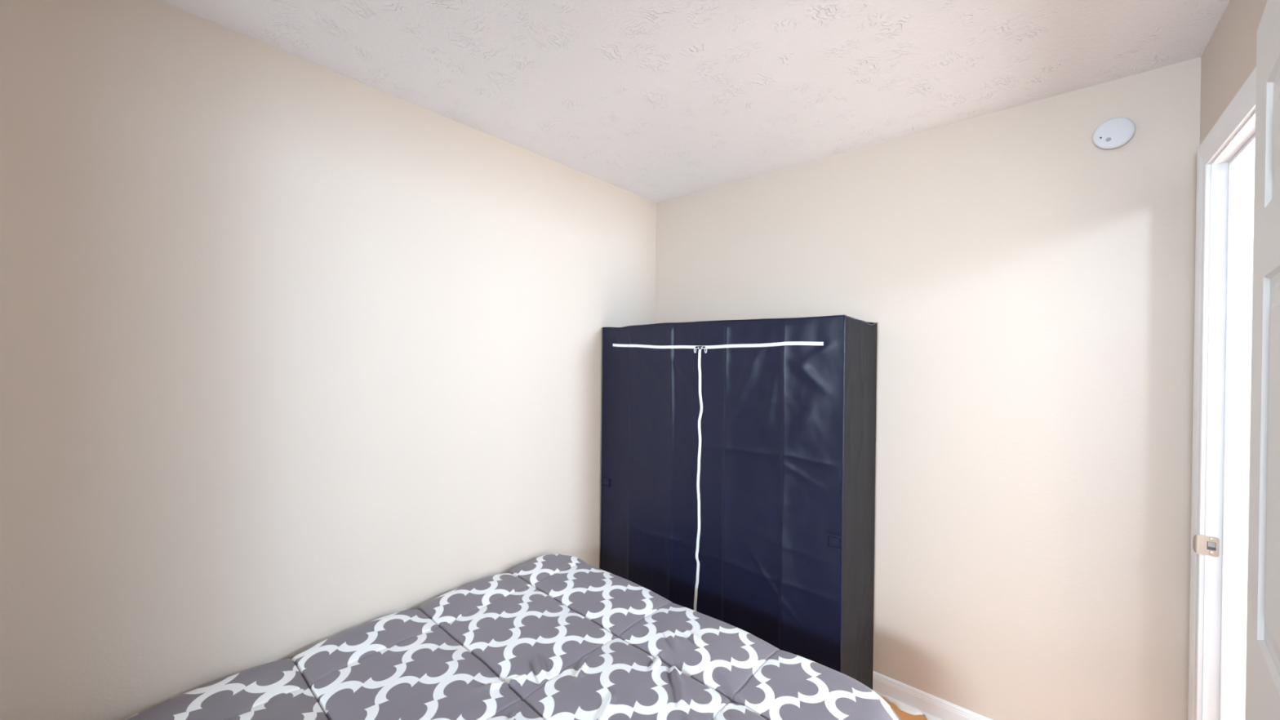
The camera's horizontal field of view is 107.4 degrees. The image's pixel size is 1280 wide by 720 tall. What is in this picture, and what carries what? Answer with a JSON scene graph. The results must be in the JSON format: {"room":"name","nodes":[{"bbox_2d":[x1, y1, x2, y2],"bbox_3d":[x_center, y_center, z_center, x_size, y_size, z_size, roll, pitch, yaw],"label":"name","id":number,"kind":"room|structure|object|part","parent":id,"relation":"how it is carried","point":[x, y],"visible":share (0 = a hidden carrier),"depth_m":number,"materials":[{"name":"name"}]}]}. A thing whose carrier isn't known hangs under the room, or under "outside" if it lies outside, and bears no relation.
{"room":"bedroom","nodes":[
{"label":"bedroom","id":0,"kind":"room"},
{"bbox_2d":[0,0,656,719],"bbox_3d":[-1.421,0.238,1.266,0.115,2.440,4.488,1,0,41],"label":"wall","id":1,"kind":"structure","parent":0,"point":[297,354],"depth_m":1.44,"materials":[{"name":"beige paint"}]},
{"bbox_2d":[158,0,1230,202],"bbox_3d":[0.558,-1.010,0.699,3.823,0.100,6.215,1,0,41],"label":"ceiling","id":2,"kind":"structure","parent":0,"point":[655,100],"depth_m":1.52,"materials":[{"name":"white paint"}]},
{"bbox_2d":[880,695,927,719],"bbox_3d":[0.535,1.530,0.715,3.823,0.100,6.215,1,0,41],"label":"floor","id":3,"kind":"structure","parent":0,"point":[902,715],"depth_m":1.96,"materials":[{"name":"orange wood"}]},
{"bbox_2d":[600,315,877,689],"bbox_3d":[0.411,0.645,2.317,1.272,1.647,0.456,1,0,41],"label":"wardrobe","id":4,"kind":"object","parent":3,"relation":"on","point":[738,477],"visible":0.83,"depth_m":2.00,"materials":[{"name":"blue fabric"}]},
{"bbox_3d":[0.894,0.651,1.908,0.007,1.632,0.442,1,0,41],"label":"panel","id":5,"kind":"part","parent":4,"relation":"part of","materials":[{"name":"black fabric"}]},
{"bbox_2d":[655,57,1200,719],"bbox_3d":[0.960,0.254,2.250,2.431,2.440,0.115,1,0,41],"label":"wall","id":6,"kind":"structure","parent":0,"point":[1028,284],"depth_m":1.78,"materials":[{"name":"beige paint"}]},
{"bbox_2d":[872,671,992,719],"bbox_3d":[0.908,1.430,2.209,2.201,0.087,0.012,1,0,41],"label":"baseboard","id":7,"kind":"structure","parent":6,"relation":"attached to","point":[937,707],"depth_m":1.97,"materials":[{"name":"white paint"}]},
{"bbox_2d":[1092,116,1135,149],"bbox_3d":[1.610,-0.770,1.599,0.103,0.103,0.023,1,0,41],"label":"smoke detector","id":8,"kind":"object","parent":6,"relation":"attached to","point":[1115,132],"visible":1,"depth_m":1.59,"materials":[{"name":"white plastic"}]},
{"bbox_2d":[1200,0,1267,144],"bbox_3d":[0.331,0.264,-0.248,0.115,2.440,4.488,1,0,41],"label":"wall","id":9,"kind":"structure","parent":0,"point":[1228,58],"depth_m":1.25,"materials":[{"name":"beige paint"}]},
{"bbox_2d":[1187,66,1256,719],"bbox_3d":[1.387,0.417,1.076,0.016,2.136,0.979,1,0,41],"label":"trim","id":10,"kind":"structure","parent":9,"relation":"attached to","point":[1242,107],"depth_m":1.39,"materials":[{"name":"white paint"}]},
{"bbox_2d":[1192,534,1219,556],"bbox_3d":[1.660,0.544,1.379,0.006,0.057,0.050,0,0,-44],"label":"strike plate","id":11,"kind":"object","parent":10,"relation":"attached to","point":[1202,544],"visible":1,"depth_m":1.38,"materials":[{"name":"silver metal"}]},
{"bbox_2d":[1201,111,1255,719],"bbox_3d":[1.436,0.448,1.033,0.115,2.075,0.855,1,0,41],"label":"doorway","id":12,"kind":"object","parent":9,"relation":"attached to","point":[1233,171],"depth_m":1.34,"materials":[{"name":"white paint"}]},
{"bbox_2d":[1244,0,1279,719],"bbox_3d":[0.758,0.457,0.520,0.831,2.031,0.171,0,0,-43],"label":"door","id":13,"kind":"structure","parent":9,"relation":"in","point":[1263,620],"depth_m":0.72,"materials":[{"name":"white paint"}]},
{"bbox_3d":[-0.531,1.237,1.035,1.450,0.462,1.965,1,0,41],"label":"bed","id":14,"kind":"object","parent":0,"visible":0},
{"bbox_2d":[124,553,900,719],"bbox_3d":[-0.478,1.172,1.046,1.608,0.511,2.154,1,0,41],"label":"comforter","id":15,"kind":"object","parent":14,"relation":"on","point":[555,636],"visible":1,"depth_m":1.42,"materials":[{"name":"grey fabric"}]}
]}

